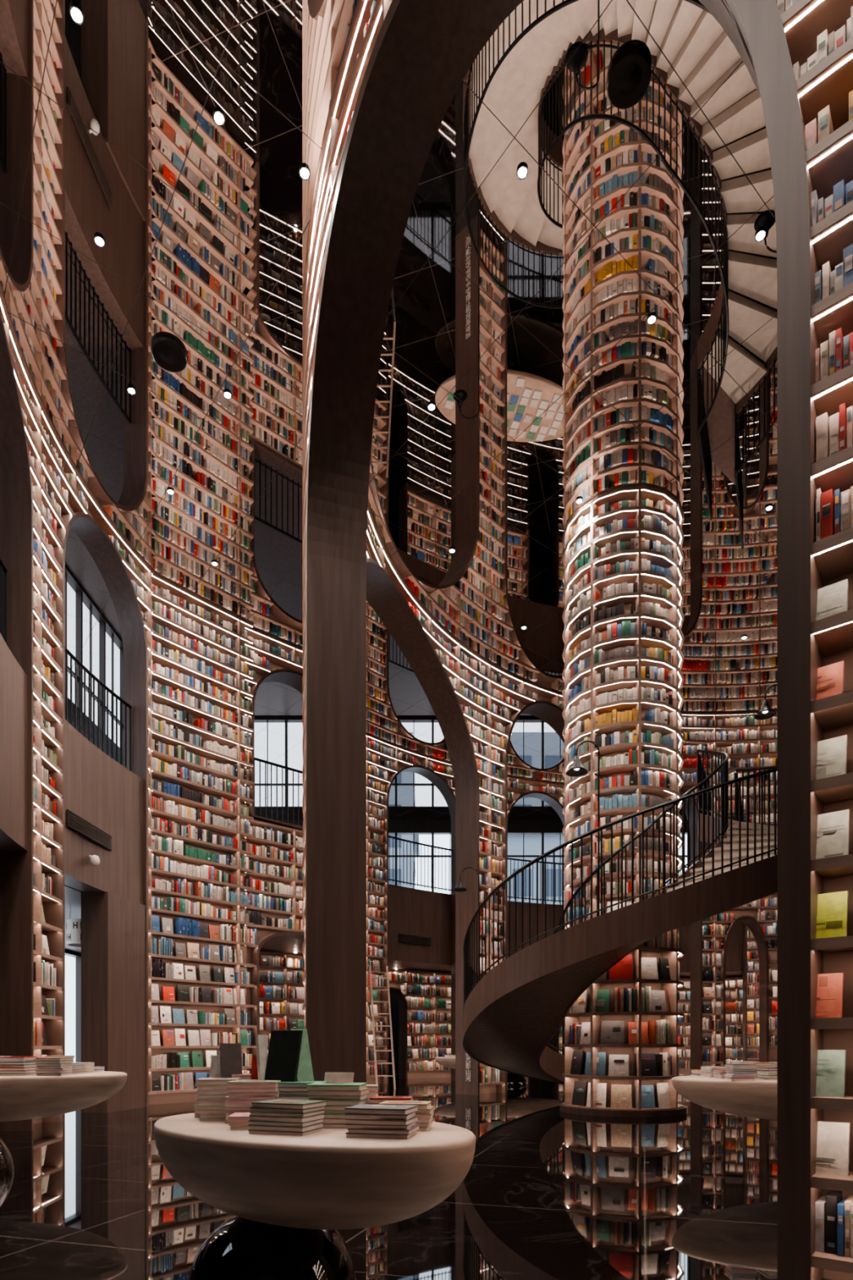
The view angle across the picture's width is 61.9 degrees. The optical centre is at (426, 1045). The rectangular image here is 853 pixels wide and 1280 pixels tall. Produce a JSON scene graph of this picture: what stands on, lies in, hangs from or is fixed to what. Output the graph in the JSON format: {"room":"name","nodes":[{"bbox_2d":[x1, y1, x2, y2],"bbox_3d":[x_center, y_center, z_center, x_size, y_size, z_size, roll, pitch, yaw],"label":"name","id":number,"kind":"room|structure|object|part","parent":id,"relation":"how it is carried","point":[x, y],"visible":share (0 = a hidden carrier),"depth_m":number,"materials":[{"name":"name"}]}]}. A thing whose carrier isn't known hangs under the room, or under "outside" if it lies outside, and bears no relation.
{"room":"bookshop","nodes":[
{"label":"bookshop","id":0,"kind":"room"},
{"bbox_2d":[0,460,131,1124],"bbox_3d":[-4.944,-3.750,9.082,0.950,9.700,7.952,0,0,-11],"label":"wall","id":1,"kind":"structure","parent":0,"point":[36,1121],"depth_m":10.04,"materials":[{"name":"brown"}]},
{"bbox_2d":[0,311,148,1131],"bbox_3d":[-5.074,-3.595,9.529,1.028,9.390,6.648,0,0,-8],"label":"arch reveals","id":2,"kind":"object","parent":1,"relation":"attached to","point":[16,517],"visible":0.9,"depth_m":9.15,"materials":[{"name":"brown wood"}]},
{"bbox_2d":[0,286,156,1094],"bbox_3d":[-4.790,-3.854,9.111,1.144,9.487,7.902,0,0,-11],"label":"bookshelf","id":3,"kind":"object","parent":1,"relation":"attached to","point":[73,505],"depth_m":9.83,"materials":[{"name":"laminate"}]},
{"bbox_3d":[-4.692,-3.848,9.130,0.878,9.440,7.708,0,0,-11],"label":"shelf led strips","id":4,"kind":"part","parent":3,"relation":"part of","materials":[{"name":"white plastic"}]},
{"bbox_2d":[12,355,148,1056],"bbox_3d":[-4.811,-3.844,9.104,1.039,9.368,7.818,0,0,-11],"label":"books","id":5,"kind":"object","parent":3,"relation":"on","point":[48,972],"visible":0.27,"depth_m":9.90,"materials":[{"name":"multicoloured paper"}]},
{"bbox_2d":[0,633,145,1112],"bbox_3d":[-5.082,-1.825,9.538,0.941,5.850,6.528,0,0,-7],"label":"wall","id":6,"kind":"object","parent":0,"point":[99,789],"visible":0.87,"depth_m":11.59,"materials":[{"name":"brown wood"}]},
{"bbox_2d":[0,559,7,644],"bbox_3d":[-4.966,-5.412,7.716,0.164,1.324,2.853,0,0,-19],"label":"window","id":7,"kind":"structure","parent":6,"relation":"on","point":[2,567],"depth_m":8.99,"materials":[{"name":"black metal"}]},
{"bbox_2d":[66,808,111,851],"bbox_3d":[-5.211,-3.325,11.050,0.033,0.250,1.328,0,0,2],"label":"air vent","id":8,"kind":"object","parent":6,"relation":"attached to","point":[75,822],"visible":1,"depth_m":10.96,"materials":[{"name":"brown metal"}]},
{"bbox_2d":[88,854,99,866],"bbox_3d":[-5.178,-2.885,11.083,0.154,0.170,0.138,0,0,-33],"label":"security camera","id":9,"kind":"object","parent":6,"relation":"attached to","point":[94,860],"visible":1,"depth_m":11.04,"materials":[{"name":"white paint"}]},
{"bbox_2d":[64,646,131,771],"bbox_3d":[-5.444,-5.412,11.484,0.139,1.324,2.499,0,0,5],"label":"railing","id":10,"kind":"object","parent":6,"relation":"on","point":[67,651],"visible":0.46,"depth_m":11.74,"materials":[{"name":"black metal"}]},
{"bbox_2d":[69,4,84,25],"bbox_3d":[-2.915,-8.584,5.925,0.110,0.032,0.110,0,0,0],"label":"ceiling spotlight","id":11,"kind":"object","parent":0,"point":[77,13],"depth_m":5.92,"materials":[{"name":"white glass"}]},
{"bbox_2d":[64,713,115,1062],"bbox_3d":[-9.500,-3.750,11.500,0.240,9.700,31.800,0,0,0],"label":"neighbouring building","id":12,"kind":"structure","parent":0,"point":[68,953],"depth_m":19.40,"materials":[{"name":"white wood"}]},
{"bbox_2d":[93,234,105,247],"bbox_3d":[-3.493,-8.584,7.593,0.110,0.032,0.110,0,0,0],"label":"ceiling spotlight","id":13,"kind":"object","parent":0,"point":[99,240],"depth_m":7.58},
{"bbox_2d":[126,386,136,395],"bbox_3d":[-3.870,-8.584,9.326,0.110,0.032,0.110,0,0,0],"label":"ceiling spotlight","id":14,"kind":"object","parent":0,"point":[131,390],"depth_m":9.31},
{"bbox_2d":[151,335,186,372],"bbox_3d":[-3.195,-8.570,8.827,0.420,0.060,0.420,0,0,0],"label":"ceiling speaker","id":15,"kind":"object","parent":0,"point":[166,352],"depth_m":8.80},
{"bbox_2d":[166,488,174,494],"bbox_3d":[-3.970,-8.584,11.028,0.110,0.032,0.110,0,0,0],"label":"ceiling spotlight","id":16,"kind":"object","parent":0,"point":[169,491],"depth_m":11.01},
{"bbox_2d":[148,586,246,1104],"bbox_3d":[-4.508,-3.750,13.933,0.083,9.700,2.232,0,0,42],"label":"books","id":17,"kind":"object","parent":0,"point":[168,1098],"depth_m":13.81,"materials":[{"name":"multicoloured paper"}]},
{"bbox_2d":[151,573,253,1093],"bbox_3d":[-4.383,-3.854,13.818,0.302,9.487,2.228,0,0,42],"label":"bookshelf","id":18,"kind":"object","parent":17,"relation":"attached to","point":[237,799],"depth_m":13.81,"materials":[{"name":"laminate"}]},
{"bbox_2d":[151,583,250,1091],"bbox_3d":[-4.397,-3.827,13.827,0.210,9.334,2.160,0,0,42],"label":"books","id":19,"kind":"object","parent":18,"relation":"on","point":[161,945],"visible":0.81,"depth_m":13.68,"materials":[{"name":"multicoloured paper"}]},
{"bbox_3d":[-4.312,-3.848,13.750,0.032,9.440,2.211,0,0,42],"label":"shelf led strips","id":20,"kind":"part","parent":18,"relation":"part of","materials":[{"name":"white plastic"}]},
{"bbox_2d":[211,560,217,565],"bbox_3d":[-3.777,-8.584,12.674,0.110,0.032,0.110,0,0,0],"label":"ceiling spotlight","id":21,"kind":"object","parent":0,"point":[215,563],"depth_m":12.65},
{"bbox_2d":[213,108,225,126],"bbox_3d":[-1.923,-8.584,6.585,0.110,0.032,0.110,0,0,0],"label":"ceiling spotlight","id":22,"kind":"object","parent":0,"point":[218,115],"depth_m":6.57,"materials":[{"name":"white glass"}]},
{"bbox_2d":[222,390,231,399],"bbox_3d":[-2.628,-8.584,9.387,0.110,0.032,0.110,0,0,0],"label":"ceiling spotlight","id":23,"kind":"object","parent":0,"point":[227,394],"depth_m":9.37,"materials":[{"name":"white glass"}]},
{"bbox_2d":[246,646,302,1073],"bbox_3d":[-2.794,-3.750,15.744,2.909,9.700,0.081,0,0,-41],"label":"wall","id":24,"kind":"structure","parent":0,"point":[260,933],"depth_m":15.13,"materials":[{"name":"brown wood"}]},
{"bbox_2d":[243,626,304,1048],"bbox_3d":[-2.674,-3.854,15.622,2.929,9.487,0.302,0,0,-41],"label":"bookshelf","id":25,"kind":"object","parent":24,"relation":"attached to","point":[294,651],"depth_m":15.08,"materials":[{"name":"laminate"}]},
{"bbox_3d":[-2.611,-3.848,15.547,2.926,9.440,0.032,0,0,-41],"label":"shelf led strips","id":26,"kind":"part","parent":25,"relation":"part of","materials":[{"name":"white plastic"}]},
{"bbox_2d":[244,635,304,1066],"bbox_3d":[-2.692,-3.851,15.627,2.850,9.381,0.211,0,0,-41],"label":"books","id":27,"kind":"object","parent":25,"relation":"on","point":[260,900],"visible":0.29,"depth_m":15.02,"materials":[{"name":"multicoloured paper"}]},
{"bbox_2d":[246,668,304,1073],"bbox_3d":[-2.943,-3.480,15.550,2.193,9.160,0.544,0,0,-40],"label":"arch reveals","id":28,"kind":"object","parent":24,"relation":"attached to","point":[292,678],"visible":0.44,"depth_m":14.83,"materials":[{"name":"brown wood"}]},
{"bbox_2d":[254,757,303,826],"bbox_3d":[-2.977,-5.427,15.567,2.031,1.294,0.064,0,0,-40],"label":"railing","id":29,"kind":"object","parent":28,"relation":"on","point":[276,765],"visible":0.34,"depth_m":15.43,"materials":[{"name":"black metal"}]},
{"bbox_2d":[298,164,310,180],"bbox_3d":[-1.200,-8.584,7.000,0.110,0.032,0.110,0,0,0],"label":"ceiling spotlight","id":30,"kind":"object","parent":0,"point":[304,171],"depth_m":6.99,"materials":[{"name":"white glass"}]},
{"bbox_2d":[0,0,777,819],"bbox_3d":[4.000,-8.700,11.500,27.600,0.200,32.000,0,0,0],"label":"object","id":31,"kind":"structure","parent":0,"point":[520,309],"depth_m":8.42,"materials":[{"name":"wood"}]},
{"bbox_2d":[427,402,435,411],"bbox_3d":[0.067,-8.584,9.565,0.110,0.032,0.110,0,0,0],"label":"ceiling spotlight","id":32,"kind":"object","parent":31,"relation":"attached to","point":[431,406],"depth_m":9.55,"materials":[{"name":"white glass"}]},
{"bbox_2d":[448,547,455,553],"bbox_3d":[0.444,-8.584,12.345,0.110,0.032,0.110,0,0,0],"label":"ceiling spotlight","id":33,"kind":"object","parent":31,"relation":"attached to","point":[451,550],"depth_m":12.33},
{"bbox_2d":[516,164,528,179],"bbox_3d":[0.944,-8.584,6.993,0.110,0.032,0.110,0,0,0],"label":"ceiling spotlight","id":34,"kind":"object","parent":31,"relation":"attached to","point":[522,170],"depth_m":6.98,"materials":[{"name":"white glass"}]},
{"bbox_2d":[575,497,582,503],"bbox_3d":[2.411,-8.584,11.216,0.110,0.032,0.110,0,0,0],"label":"ceiling spotlight","id":35,"kind":"object","parent":31,"relation":"attached to","point":[579,500],"depth_m":11.20,"materials":[{"name":"white glass"}]},
{"bbox_2d":[607,45,651,109],"bbox_3d":[1.797,-8.570,6.306,0.380,0.060,0.380,0,0,0],"label":"ceiling speaker","id":36,"kind":"object","parent":31,"relation":"attached to","point":[629,74],"depth_m":6.29},
{"bbox_2d":[647,313,657,324],"bbox_3d":[2.666,-8.584,8.412,0.110,0.032,0.110,0,0,0],"label":"ceiling spotlight","id":37,"kind":"object","parent":31,"relation":"attached to","point":[652,317],"depth_m":8.40,"materials":[{"name":"white glass"}]},
{"bbox_2d":[755,228,766,241],"bbox_3d":[3.544,-8.584,7.539,0.110,0.032,0.110,0,0,0],"label":"ceiling spotlight","id":38,"kind":"object","parent":31,"relation":"attached to","point":[760,235],"depth_m":7.53,"materials":[{"name":"white glass"}]},
{"bbox_2d":[765,504,773,511],"bbox_3d":[5.478,-8.584,11.364,0.110,0.032,0.110,0,0,0],"label":"ceiling spotlight","id":39,"kind":"object","parent":31,"relation":"attached to","point":[770,507],"depth_m":11.35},
{"bbox_2d":[64,884,742,977],"bbox_3d":[2.000,-3.610,14.950,22.800,2.220,23.900,0,0,0],"label":"wall","id":40,"kind":"structure","parent":0,"point":[411,911],"depth_m":21.89,"materials":[{"name":"brown wood"}]},
{"bbox_2d":[66,907,80,947],"bbox_3d":[-6.350,-2.175,13.200,0.606,0.650,0.606,0,0,0],"label":"sign","id":41,"kind":"object","parent":40,"relation":"hanging from","point":[73,925],"visible":0.38,"depth_m":12.91,"materials":[{"name":"white paint"}]},
{"bbox_2d":[398,933,431,945],"bbox_3d":[-0.334,-3.175,21.382,1.210,0.250,0.034,0,0,-38],"label":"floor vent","id":42,"kind":"object","parent":40,"relation":"in","point":[402,938],"visible":1,"depth_m":21.35,"materials":[{"name":"metal"}]},
{"bbox_2d":[366,735,449,806],"bbox_3d":[5.252,-3.848,21.380,15.270,9.440,5.110,0,0,0],"label":"strips","id":43,"kind":"object","parent":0,"point":[366,735],"depth_m":20.21,"materials":[{"name":"white plastic"}]},
{"bbox_2d":[0,1074,832,1279],"bbox_3d":[4.000,1.200,11.500,27.600,0.200,32.000,0,0,0],"label":"floor","id":44,"kind":"structure","parent":0,"point":[546,1193],"depth_m":4.99,"materials":[{"name":"black stone"}]},
{"bbox_2d":[0,1055,127,1177],"bbox_3d":[-4.000,0.495,6.000,2.789,1.210,1.610,0,0,0],"label":"display table","id":45,"kind":"object","parent":44,"relation":"on","point":[31,1087],"visible":1,"depth_m":5.66,"materials":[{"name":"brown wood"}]},
{"bbox_2d":[259,951,304,1053],"bbox_3d":[-5.291,-0.675,18.113,5.638,3.550,0.765,0,0,-33],"label":"bookcase","id":46,"kind":"object","parent":44,"relation":"on","point":[282,988],"visible":0.13,"depth_m":18.89,"materials":[{"name":"brown"}]},
{"bbox_2d":[154,1028,475,1279],"bbox_3d":[-0.545,0.510,3.150,1.714,1.180,1.049,0,0,34],"label":"display table","id":47,"kind":"object","parent":44,"relation":"on","point":[296,1159],"visible":1,"depth_m":2.77,"materials":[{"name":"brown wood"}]},
{"bbox_2d":[209,1028,354,1082],"bbox_3d":[-0.731,0.065,3.409,0.750,0.290,0.186,0,0,14],"label":"books","id":48,"kind":"object","parent":47,"relation":"on","point":[288,1058],"depth_m":3.36,"materials":[{"name":"green paper"}]},
{"bbox_2d":[368,965,395,1088],"bbox_3d":[-1.150,-0.500,18.450,0.492,3.216,1.110,0,0,-16],"label":"library ladder","id":49,"kind":"object","parent":44,"relation":"on","point":[370,966],"visible":0.95,"depth_m":18.43,"materials":[{"name":"brown wood"}]},
{"bbox_2d":[453,866,479,1097],"bbox_3d":[0.851,-1.356,15.200,0.562,4.912,0.300,0,0,0],"label":"gooseneck lamp","id":50,"kind":"object","parent":44,"relation":"on","point":[460,887],"visible":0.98,"depth_m":15.19,"materials":[{"name":"black metal"}]},
{"bbox_2d":[435,1054,564,1086],"bbox_3d":[2.300,0.680,19.600,4.135,0.840,2.129,0,0,0],"label":"display table","id":51,"kind":"object","parent":44,"relation":"on","point":[449,1060],"visible":0.26,"depth_m":19.12,"materials":[{"name":"brown wood"}]},
{"bbox_2d":[388,968,742,1079],"bbox_3d":[4.476,-0.675,24.036,18.629,3.550,3.613,0,0,-14],"label":"bookcase","id":52,"kind":"object","parent":44,"relation":"on","point":[424,998],"visible":0.17,"depth_m":23.90,"materials":[{"name":"brown"}]},
{"bbox_2d":[462,684,777,1084],"bbox_3d":[4.053,-2.240,13.077,6.804,6.680,7.341,0,0,0],"label":"spiral staircase","id":53,"kind":"structure","parent":44,"relation":"on","point":[511,1015],"depth_m":10.83,"materials":[{"name":"wood"}]},
{"bbox_3d":[2.131,-2.831,9.700,0.462,2.662,0.300,0,0,0],"label":"arm and shade","id":54,"kind":"part","parent":53,"relation":"part of","materials":[{"name":"black metal"}]},
{"bbox_3d":[5.745,-4.862,14.645,0.056,1.324,2.630,0,0,27],"label":"landing railing","id":55,"kind":"part","parent":53,"relation":"part of","materials":[{"name":"black metal"}]},
{"bbox_3d":[6.856,-4.862,15.577,0.056,1.324,2.630,0,0,27],"label":"landing railing","id":56,"kind":"part","parent":53,"relation":"part of","materials":[{"name":"black metal"}]},
{"bbox_3d":[5.156,-4.144,10.600,0.512,2.487,0.300,0,0,0],"label":"arm and shade","id":57,"kind":"part","parent":53,"relation":"part of","materials":[{"name":"black metal"}]},
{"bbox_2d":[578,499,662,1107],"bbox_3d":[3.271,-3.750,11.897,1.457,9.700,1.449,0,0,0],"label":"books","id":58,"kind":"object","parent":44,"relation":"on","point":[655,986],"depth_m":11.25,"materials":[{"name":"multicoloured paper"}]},
{"bbox_2d":[560,1102,686,1117],"bbox_3d":[3.270,1.050,11.900,2.040,0.100,2.040,0,0,0],"label":"plinth","id":59,"kind":"object","parent":44,"relation":"on","point":[606,1113],"visible":0.44,"depth_m":11.01,"materials":[{"name":"brown wood"}]},
{"bbox_2d":[562,485,684,1110],"bbox_3d":[3.279,-3.794,11.900,1.942,9.608,1.950,0,0,0],"label":"shelf boards","id":60,"kind":"object","parent":44,"relation":"on","point":[673,954],"visible":0.56,"depth_m":11.20,"materials":[{"name":"brown wood"}]},
{"bbox_2d":[568,498,679,1108],"bbox_3d":[3.270,-3.781,11.902,1.839,9.522,1.832,0,0,14],"label":"books","id":61,"kind":"object","parent":60,"relation":"on","point":[613,1031],"visible":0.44,"depth_m":11.11,"materials":[{"name":"multicoloured paper"}]},
{"bbox_2d":[567,489,681,986],"bbox_3d":[3.278,-3.778,11.900,1.869,9.580,1.877,0,0,0],"label":"strips","id":62,"kind":"object","parent":60,"relation":"attached to","point":[635,490],"depth_m":11.22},
{"bbox_2d":[671,1061,777,1120],"bbox_3d":[3.900,0.626,6.600,3.233,0.948,1.669,0,0,0],"label":"display table","id":63,"kind":"object","parent":44,"relation":"on","point":[748,1089],"visible":0.36,"depth_m":6.21,"materials":[{"name":"brown wood"}]},
{"bbox_2d":[466,1053,471,1081],"bbox_3d":[0.926,-0.335,15.799,0.142,2.269,0.005,0,0,42],"label":"wall lettering","id":64,"kind":"structure","parent":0,"point":[467,1064],"depth_m":15.80},
{"bbox_2d":[275,819,690,1074],"bbox_3d":[4.065,-3.750,27.200,27.330,9.700,0.240,0,0,0],"label":"wall","id":65,"kind":"structure","parent":0,"point":[396,827],"depth_m":27.08,"materials":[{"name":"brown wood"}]},
{"bbox_2d":[366,755,759,1084],"bbox_3d":[4.856,-3.750,22.366,16.134,9.700,2.872,0,0,-14],"label":"wall","id":66,"kind":"structure","parent":0,"point":[535,788],"depth_m":20.53,"materials":[{"name":"brown wood"}]},
{"bbox_2d":[366,733,759,1077],"bbox_3d":[4.897,-3.864,22.198,16.059,9.468,2.963,0,0,-14],"label":"shelf boards","id":67,"kind":"object","parent":66,"relation":"attached to","point":[386,757],"visible":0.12,"depth_m":20.11,"materials":[{"name":"brown wood"}]},
{"bbox_2d":[368,740,759,1075],"bbox_3d":[4.880,-3.851,22.250,15.970,9.381,2.930,0,0,-14],"label":"books","id":68,"kind":"object","parent":67,"relation":"on","point":[372,912],"visible":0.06,"depth_m":20.11,"materials":[{"name":"multicoloured paper"}]},
{"bbox_2d":[380,764,747,1084],"bbox_3d":[4.485,-3.580,22.805,12.643,9.360,1.983,0,0,-16],"label":"arch reveals","id":69,"kind":"object","parent":66,"relation":"attached to","point":[442,786],"visible":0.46,"depth_m":21.82,"materials":[{"name":"brown wood"}]},
{"bbox_2d":[388,835,453,892],"bbox_3d":[-0.246,-5.412,21.270,2.663,1.324,0.121,0,0,-38],"label":"railing","id":70,"kind":"object","parent":69,"relation":"attached to","point":[389,837],"visible":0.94,"depth_m":21.36,"materials":[{"name":"black metal"}]},
{"bbox_2d":[507,857,564,902],"bbox_3d":[3.575,-5.412,23.382,2.362,1.324,0.106,0,0,-20],"label":"railing","id":71,"kind":"object","parent":69,"relation":"attached to","point":[510,859],"visible":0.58,"depth_m":23.44,"materials":[{"name":"black metal"}]},
{"bbox_2d":[302,0,852,1279],"bbox_3d":[3.571,-3.750,11.884,9.620,9.700,17.578,0,0,28],"label":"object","id":72,"kind":"structure","parent":0,"point":[404,64],"depth_m":5.88,"materials":[{"name":"brown wood"}]},
{"label":"outside","id":73,"kind":"structure","parent":0,"visible":0},
{"bbox_2d":[388,834,419,888],"bbox_3d":[-3.900,-6.200,46.000,6.800,15.000,8.600,0,0,0],"label":"neighbouring building","id":74,"kind":"structure","parent":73,"point":[407,837],"depth_m":42.00,"materials":[{"name":"grey concrete"}]},
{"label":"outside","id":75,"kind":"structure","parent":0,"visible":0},
{"bbox_2d":[507,834,564,904],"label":"window","id":76,"kind":"structure","parent":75,"point":[532,842],"depth_m":42.00,"materials":[{"name":"clear glass"}]}
]}

